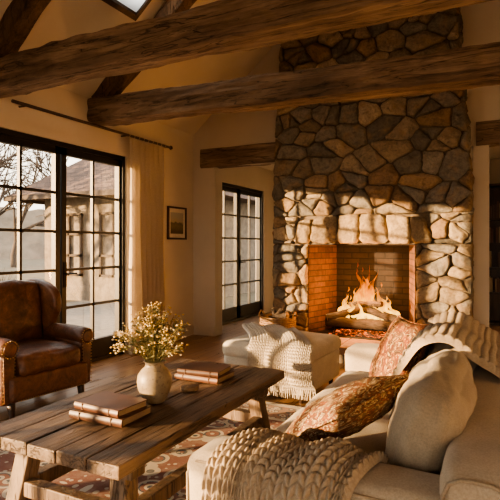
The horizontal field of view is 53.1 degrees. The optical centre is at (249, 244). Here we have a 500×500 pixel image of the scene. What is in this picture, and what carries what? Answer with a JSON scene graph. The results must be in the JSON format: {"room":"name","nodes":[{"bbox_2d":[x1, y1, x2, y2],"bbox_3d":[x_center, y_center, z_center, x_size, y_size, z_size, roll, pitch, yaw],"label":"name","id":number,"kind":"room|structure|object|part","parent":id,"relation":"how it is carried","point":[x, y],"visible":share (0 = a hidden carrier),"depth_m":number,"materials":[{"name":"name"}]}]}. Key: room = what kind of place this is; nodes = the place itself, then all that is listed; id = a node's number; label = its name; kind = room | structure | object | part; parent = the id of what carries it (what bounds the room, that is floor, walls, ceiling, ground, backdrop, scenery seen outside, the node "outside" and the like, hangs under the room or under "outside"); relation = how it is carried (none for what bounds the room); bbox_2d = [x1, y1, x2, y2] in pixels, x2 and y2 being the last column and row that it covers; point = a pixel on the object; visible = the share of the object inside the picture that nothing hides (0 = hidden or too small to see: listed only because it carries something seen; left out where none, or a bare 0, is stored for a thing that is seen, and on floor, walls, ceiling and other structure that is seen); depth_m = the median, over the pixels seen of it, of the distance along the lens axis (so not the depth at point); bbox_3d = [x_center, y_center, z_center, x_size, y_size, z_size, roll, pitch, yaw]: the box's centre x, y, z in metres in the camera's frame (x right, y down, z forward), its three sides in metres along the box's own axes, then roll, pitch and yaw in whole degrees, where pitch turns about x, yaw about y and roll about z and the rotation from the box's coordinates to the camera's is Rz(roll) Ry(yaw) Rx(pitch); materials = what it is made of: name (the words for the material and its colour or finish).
{"room":"living room","nodes":[
{"label":"living room","id":0,"kind":"room"},
{"bbox_2d":[0,0,273,134],"bbox_3d":[0.105,-2.939,1.999,6.760,2.981,9.030,0,0,27],"label":"ceiling","id":1,"kind":"structure","parent":0,"point":[61,19],"depth_m":5.33,"materials":[{"name":"paint"}]},
{"bbox_2d":[102,0,151,20],"bbox_3d":[-0.905,-2.689,4.450,0.900,0.917,0.750,0,0,27],"label":"frame","id":2,"kind":"object","parent":1,"relation":"attached to","point":[116,4],"visible":0.64,"depth_m":4.84,"materials":[{"name":"brown wood"}]},
{"bbox_2d":[118,0,144,11],"bbox_3d":[-0.905,-2.639,4.450,0.900,0.757,0.750,0,0,27],"label":"pane","id":3,"kind":"object","parent":2,"relation":"attached to","point":[134,5],"visible":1,"depth_m":4.84,"materials":[{"name":"clear glass"}]},
{"bbox_2d":[0,0,492,97],"bbox_3d":[0.563,-2.766,2.917,6.403,2.986,0.310,0,0,27],"label":"ceiling beam","id":4,"kind":"structure","parent":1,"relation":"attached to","point":[221,26],"depth_m":3.34,"materials":[{"name":"brown wood"}]},
{"bbox_2d":[87,0,499,125],"bbox_3d":[1.153,-2.700,4.094,6.408,3.108,0.290,0,0,27],"label":"ceiling beam","id":5,"kind":"structure","parent":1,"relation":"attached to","point":[472,66],"depth_m":4.34,"materials":[{"name":"brown wood"}]},
{"bbox_2d":[0,87,275,352],"bbox_3d":[-2.115,-0.200,4.915,0.180,3.000,11.900,0,0,27],"label":"wall","id":6,"kind":"structure","parent":0,"point":[178,186],"depth_m":6.71,"materials":[{"name":"paint"}]},
{"bbox_2d":[0,127,124,362],"bbox_3d":[-3.043,0.120,3.059,0.120,2.360,6.650,0,0,27],"label":"frame","id":7,"kind":"object","parent":6,"relation":"attached to","point":[101,349],"visible":0.77,"depth_m":5.28,"materials":[{"name":"black metal"}]},
{"bbox_2d":[63,262,76,286],"bbox_3d":[-1.882,0.310,5.242,0.064,0.260,0.128,0,0,27],"label":"handle","id":8,"kind":"object","parent":6,"relation":"attached to","point":[65,273],"visible":1,"depth_m":5.20,"materials":[{"name":"metal"}]},
{"bbox_2d":[11,99,172,149],"bbox_3d":[-1.614,-1.285,5.562,0.137,0.060,2.425,0,0,27],"label":"curtain rod","id":9,"kind":"object","parent":6,"relation":"attached to","point":[22,104],"depth_m":5.19,"materials":[{"name":"black metal"}]},
{"bbox_2d":[127,133,165,354],"bbox_3d":[-1.260,-0.013,6.176,0.096,2.595,0.725,0,0,27],"label":"curtain","id":10,"kind":"object","parent":9,"relation":"hanging from","point":[146,282],"visible":0.84,"depth_m":6.14,"materials":[{"name":"fabric"}]},
{"bbox_2d":[128,325,193,352],"bbox_3d":[-1.138,1.230,6.646,0.020,0.140,1.430,0,0,27],"label":"baseboard","id":11,"kind":"structure","parent":6,"relation":"attached to","point":[190,328],"depth_m":7.12,"materials":[{"name":"paint"}]},
{"bbox_2d":[167,206,186,239],"bbox_3d":[-1.006,-0.300,6.898,0.030,0.450,0.440,0,0,27],"label":"framed painting","id":12,"kind":"object","parent":6,"relation":"attached to","point":[176,216],"visible":1,"depth_m":6.89,"materials":[{"name":"brown wood"}]},
{"bbox_2d":[222,182,262,324],"bbox_3d":[-0.225,0.140,8.694,0.120,2.320,1.850,0,0,27],"label":"frame","id":13,"kind":"object","parent":6,"relation":"attached to","point":[239,311],"visible":0.76,"depth_m":8.74,"materials":[{"name":"black metal"}]},
{"bbox_2d":[239,255,245,269],"bbox_3d":[-0.129,0.310,8.748,0.064,0.260,0.128,0,0,27],"label":"handle","id":14,"kind":"object","parent":6,"relation":"attached to","point":[240,262],"visible":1,"depth_m":8.71,"materials":[{"name":"metal"}]},
{"bbox_2d":[0,311,499,421],"bbox_3d":[0.832,1.360,3.452,6.760,0.120,12.280,0,0,27],"label":"floor","id":15,"kind":"structure","parent":0,"point":[200,347],"depth_m":5.39,"materials":[{"name":"brown wood"}]},
{"bbox_2d":[0,278,94,418],"bbox_3d":[-1.849,0.803,4.093,0.844,1.001,0.815,0,0,35],"label":"leather armchair","id":16,"kind":"object","parent":15,"relation":"on","point":[39,355],"visible":1,"depth_m":4.08,"materials":[{"name":"brown leather"}]},
{"bbox_3d":[-2.024,0.975,3.813,0.681,0.392,0.121,0,0,35],"label":"arm panel","id":17,"kind":"part","parent":16,"relation":"part of","materials":[{"name":"leather"}]},
{"bbox_3d":[-1.735,0.925,3.608,0.033,0.439,0.102,0,0,35],"label":"arm","id":18,"kind":"part","parent":16,"relation":"part of","materials":[{"name":"leather"}]},
{"bbox_2d":[14,338,79,375],"bbox_3d":[-1.764,0.894,4.035,0.639,0.226,0.555,0,0,35],"label":"seat cushion","id":19,"kind":"object","parent":16,"relation":"on","point":[34,356],"depth_m":3.89,"materials":[{"name":"leather"}]},
{"bbox_3d":[-1.813,1.058,4.068,0.701,0.199,0.683,0,0,35],"label":"seat frame","id":20,"kind":"part","parent":16,"relation":"part of","materials":[{"name":"leather"}]},
{"bbox_3d":[-1.650,0.975,4.356,0.681,0.392,0.121,0,0,35],"label":"arm panel","id":21,"kind":"part","parent":16,"relation":"part of","materials":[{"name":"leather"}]},
{"bbox_3d":[-1.355,0.925,4.159,0.033,0.439,0.102,0,0,35],"label":"arm","id":22,"kind":"part","parent":16,"relation":"part of","materials":[{"name":"leather"}]},
{"bbox_2d":[0,401,304,499],"bbox_3d":[-0.870,1.295,2.643,1.980,0.010,3.550,0,0,27],"label":"area rug","id":23,"kind":"object","parent":15,"relation":"on","point":[163,465],"visible":0.04,"depth_m":2.95,"materials":[{"name":"multicoloured carpet"}]},
{"bbox_2d":[0,358,283,499],"bbox_3d":[-0.508,1.063,2.808,0.840,0.452,1.636,0,0,27],"label":"coffee table","id":24,"kind":"object","parent":23,"relation":"on","point":[47,433],"visible":0.76,"depth_m":2.32,"materials":[{"name":"brown wood"}]},
{"bbox_2d":[69,391,151,427],"bbox_3d":[-0.679,0.798,2.443,0.324,0.072,0.238,0,0,27],"label":"book stack","id":25,"kind":"object","parent":24,"relation":"on","point":[106,407],"visible":1,"depth_m":2.39,"materials":[{"name":"leather"}]},
{"bbox_2d":[137,359,171,403],"bbox_3d":[-0.510,0.727,2.670,0.186,0.217,0.186,0,0,27],"label":"ceramic vase","id":26,"kind":"object","parent":24,"relation":"on","point":[154,380],"visible":0.91,"depth_m":2.61,"materials":[{"name":"ceramic"}]},
{"bbox_2d":[110,301,190,362],"bbox_3d":[-0.495,0.539,2.672,0.440,0.472,0.472,0,0,27],"label":"flower bouquet","id":27,"kind":"object","parent":26,"relation":"in","point":[157,351],"visible":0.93,"depth_m":2.63,"materials":[{"name":"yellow plant"}]},
{"bbox_2d":[180,383,198,391],"bbox_3d":[-0.349,0.819,2.880,0.104,0.030,0.104,0,0,27],"label":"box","id":28,"kind":"object","parent":24,"relation":"on","point":[186,387],"visible":1,"depth_m":2.85,"materials":[{"name":"wood"}]},
{"bbox_2d":[174,362,234,384],"bbox_3d":[-0.284,0.800,3.143,0.310,0.068,0.233,0,0,27],"label":"book stack","id":29,"kind":"object","parent":24,"relation":"on","point":[210,373],"visible":1,"depth_m":3.07,"materials":[{"name":"leather"}]},
{"bbox_2d":[223,331,340,403],"bbox_3d":[0.306,1.059,4.566,0.850,0.482,0.853,0,0,31],"label":"ottoman","id":30,"kind":"object","parent":15,"relation":"on","point":[325,358],"visible":0.36,"depth_m":4.37,"materials":[{"name":"fabric"}]},
{"bbox_2d":[242,322,315,400],"bbox_3d":[0.212,0.997,4.520,0.534,0.486,1.212,0,0,-5],"label":"fringed throw","id":31,"kind":"object","parent":30,"relation":"on","point":[289,350],"visible":0.89,"depth_m":4.07,"materials":[{"name":"beige fabric"}]},
{"bbox_2d":[223,331,340,361],"bbox_3d":[0.306,0.914,4.566,0.850,0.193,0.853,0,0,31],"label":"cushion","id":32,"kind":"object","parent":30,"relation":"on","point":[326,346],"depth_m":4.38,"materials":[{"name":"fabric"}]},
{"bbox_2d":[186,342,499,499],"bbox_3d":[0.706,0.871,2.408,1.018,0.858,2.183,0,0,27],"label":"sofa","id":33,"kind":"object","parent":15,"relation":"on","point":[440,439],"visible":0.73,"depth_m":1.60,"materials":[{"name":"fabric"}]},
{"bbox_2d":[201,427,388,499],"bbox_3d":[0.149,0.901,1.615,0.529,0.570,0.435,0,0,27],"label":"knit throw","id":34,"kind":"object","parent":33,"relation":"on","point":[260,463],"visible":0.93,"depth_m":1.52,"materials":[{"name":"fabric"}]},
{"bbox_3d":[0.263,0.960,1.556,0.983,0.570,0.263,0,0,27],"label":"arm","id":35,"kind":"part","parent":33,"relation":"part of","materials":[{"name":"fabric"}]},
{"bbox_2d":[276,408,389,452],"bbox_3d":[0.409,0.914,2.090,0.770,0.213,0.831,0,0,27],"label":"seat cushion","id":36,"kind":"object","parent":33,"relation":"on","point":[371,438],"depth_m":2.14,"materials":[{"name":"fabric"}]},
{"bbox_2d":[285,374,407,441],"bbox_3d":[0.380,0.660,1.989,0.532,0.286,0.348,0,0,-41],"label":"paisley pillow","id":37,"kind":"object","parent":33,"relation":"on","point":[344,412],"visible":0.81,"depth_m":1.85,"materials":[{"name":"brown fabric"}]},
{"bbox_2d":[305,371,392,418],"bbox_3d":[0.782,0.916,2.837,0.769,0.215,0.834,0,0,27],"label":"seat cushion","id":38,"kind":"object","parent":33,"relation":"on","point":[348,377],"depth_m":3.00,"materials":[{"name":"fabric"}]},
{"bbox_3d":[1.122,0.960,3.273,0.983,0.570,0.263,0,0,27],"label":"arm","id":39,"kind":"part","parent":33,"relation":"part of","materials":[{"name":"fabric"}]},
{"bbox_2d":[369,315,433,408],"bbox_3d":[0.806,0.631,2.728,0.264,0.469,0.488,0,0,-8],"label":"pillow","id":40,"kind":"object","parent":33,"relation":"on","point":[401,331],"visible":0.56,"depth_m":2.63,"materials":[{"name":"fabric"}]},
{"bbox_2d":[384,347,474,473],"bbox_3d":[0.710,0.666,1.940,0.286,0.443,0.824,17,7,26],"label":"cushion","id":41,"kind":"object","parent":33,"relation":"on","point":[433,411],"depth_m":1.62,"materials":[{"name":"fabric"}]},
{"bbox_2d":[392,311,499,377],"bbox_3d":[1.105,0.705,2.579,0.608,0.654,0.920,0,0,27],"label":"knit throw","id":42,"kind":"object","parent":33,"relation":"on","point":[479,343],"visible":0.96,"depth_m":2.35,"materials":[{"name":"fabric"}]},
{"bbox_2d":[428,342,477,372],"bbox_3d":[1.081,0.663,2.687,0.279,0.450,0.829,17,7,26],"label":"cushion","id":43,"kind":"object","parent":33,"relation":"on","point":[434,346],"depth_m":2.35,"materials":[{"name":"fabric"}]},
{"bbox_3d":[1.060,0.910,2.231,0.224,0.645,2.145,0,0,27],"label":"frame","id":44,"kind":"part","parent":33,"relation":"part of","materials":[{"name":"fabric"}]},
{"bbox_2d":[272,7,474,344],"bbox_3d":[1.518,-1.470,6.309,2.432,5.548,0.869,0,0,27],"label":"stone fireplace","id":45,"kind":"object","parent":15,"relation":"on","point":[379,192],"depth_m":6.00,"materials":[{"name":"stone"}]},
{"bbox_3d":[1.453,0.671,6.234,0.958,0.903,0.496,0,0,27],"label":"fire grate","id":46,"kind":"part","parent":45,"relation":"part of","materials":[{"name":"brown wood"}]},
{"bbox_2d":[339,337,430,363],"bbox_3d":[1.206,1.210,5.686,2.562,0.180,0.590,0,0,27],"label":"hearth","id":47,"kind":"object","parent":15,"relation":"on","point":[345,342],"visible":0.12,"depth_m":5.73,"materials":[{"name":"stone"}]},
{"bbox_2d":[259,307,296,327],"bbox_3d":[0.340,0.947,6.136,0.468,0.343,0.406,0,0,27],"label":"basket","id":48,"kind":"object","parent":47,"relation":"on","point":[286,319],"visible":0.54,"depth_m":6.04,"materials":[{"name":"wicker"}]},
{"bbox_2d":[489,183,499,325],"bbox_3d":[4.357,0.150,8.096,2.050,2.300,0.380,0,0,27],"label":"bookcase","id":49,"kind":"object","parent":15,"relation":"on","point":[494,189],"visible":0.17,"depth_m":8.36,"materials":[{"name":"brown wood"}]},
{"bbox_2d":[489,201,499,291],"bbox_3d":[4.354,0.015,8.098,1.923,1.500,0.220,0,0,27],"label":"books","id":50,"kind":"object","parent":49,"relation":"on","point":[494,206],"depth_m":8.23,"materials":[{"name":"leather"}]},
{"bbox_2d":[193,0,499,335],"bbox_3d":[2.080,-1.520,5.948,6.400,5.640,0.200,0,0,27],"label":"wall","id":51,"kind":"structure","parent":0,"point":[481,21],"depth_m":6.87,"materials":[{"name":"paint"}]},
{"bbox_2d":[194,325,214,335],"bbox_3d":[-0.657,1.230,7.194,0.350,0.140,0.020,0,0,27],"label":"baseboard","id":52,"kind":"structure","parent":51,"relation":"attached to","point":[198,329],"depth_m":7.18,"materials":[{"name":"paint"}]},
{"bbox_2d":[200,142,274,168],"bbox_3d":[-0.130,-1.246,7.029,1.200,0.286,0.253,0,0,27],"label":"beam","id":53,"kind":"structure","parent":51,"relation":"attached to","point":[235,156],"depth_m":6.93,"materials":[{"name":"brown wood"}]},
{"bbox_2d":[476,120,499,146],"bbox_3d":[3.350,-1.245,5.290,1.740,0.286,0.256,0,0,27],"label":"beam","id":54,"kind":"structure","parent":51,"relation":"attached to","point":[487,132],"depth_m":5.52,"materials":[{"name":"brown wood"}]},
{"bbox_2d":[258,147,499,170],"bbox_3d":[2.807,-1.500,7.401,6.400,0.100,3.050,0,0,27],"label":"ceiling hallway","id":55,"kind":"structure","parent":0,"point":[494,153],"depth_m":8.10,"materials":[{"name":"beige paint"}]},
{"bbox_2d":[472,159,499,183],"bbox_3d":[3.534,-0.150,8.854,6.760,2.900,0.200,0,0,27],"label":"wall","id":56,"kind":"structure","parent":0,"point":[494,164],"depth_m":8.44,"materials":[{"name":"paint"}]},
{"label":"outside","id":57,"kind":"structure","parent":0,"visible":0},
{"bbox_2d":[0,259,255,308],"bbox_3d":[-4.470,1.520,24.597,150.000,0.160,180.000,0,0,27],"label":"lawn","id":58,"kind":"structure","parent":57,"point":[27,264],"depth_m":24.41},
{"bbox_2d":[0,180,27,215],"bbox_3d":[-14.161,-1.865,23.734,6.504,6.656,3.479,0,0,-19],"label":"bare tree","id":59,"kind":"object","parent":58,"relation":"on","point":[9,204],"visible":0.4,"depth_m":24.81,"materials":[{"name":"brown plant"}]},
{"bbox_2d":[0,144,43,183],"bbox_3d":[-7.715,-1.346,14.079,3.363,5.636,5.501,0,0,7],"label":"bare tree","id":60,"kind":"object","parent":58,"relation":"on","point":[3,162],"visible":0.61,"depth_m":14.73,"materials":[{"name":"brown plant"}]},
{"bbox_2d":[0,207,44,259],"bbox_3d":[-16.649,-1.805,38.420,109.663,6.810,37.256,0,0,-23],"label":"woodland edge","id":61,"kind":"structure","parent":58,"relation":"on","point":[33,243],"depth_m":52.30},
{"bbox_2d":[0,147,45,202],"bbox_3d":[-10.169,-2.415,18.209,3.870,7.750,5.654,0,0,-2],"label":"bare tree","id":62,"kind":"object","parent":58,"relation":"on","point":[4,192],"visible":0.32,"depth_m":19.43,"materials":[{"name":"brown plant"}]},
{"bbox_2d":[0,151,48,266],"bbox_3d":[-13.566,-2.795,32.944,4.153,8.529,6.443,0,0,27],"label":"bare tree","id":63,"kind":"object","parent":58,"relation":"on","point":[13,259],"visible":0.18,"depth_m":32.15,"materials":[{"name":"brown plant"}]},
{"bbox_2d":[9,145,68,207],"bbox_3d":[-8.548,-1.841,24.040,5.492,6.646,5.040,0,0,-26],"label":"bare tree","id":64,"kind":"object","parent":58,"relation":"on","point":[46,156],"visible":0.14,"depth_m":22.38,"materials":[{"name":"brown plant"}]},
{"bbox_2d":[66,300,114,337],"bbox_3d":[-4.776,1.390,5.184,4.820,0.100,13.000,0,0,27],"label":"patio","id":65,"kind":"structure","parent":58,"relation":"on","point":[104,314],"depth_m":9.24,"materials":[{"name":"beige concrete"}]},
{"bbox_2d":[45,195,255,302],"bbox_3d":[-2.682,0.070,14.535,4.200,2.740,4.400,0,0,27],"label":"wall","id":66,"kind":"structure","parent":58,"relation":"on","point":[78,287],"depth_m":13.03,"materials":[{"name":"paint"}]},
{"bbox_2d":[3,189,114,276],"bbox_3d":[-2.763,-0.240,14.396,5.520,2.080,5.620,0,0,27],"label":"window trim","id":67,"kind":"structure","parent":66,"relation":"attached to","point":[30,198],"depth_m":12.65,"materials":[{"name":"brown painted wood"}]},
{"bbox_2d":[8,160,255,204],"bbox_3d":[-2.749,-2.275,14.400,5.500,2.050,5.600,0,0,27],"label":"hip roof","id":68,"kind":"structure","parent":66,"relation":"on","point":[78,173],"depth_m":12.86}
]}

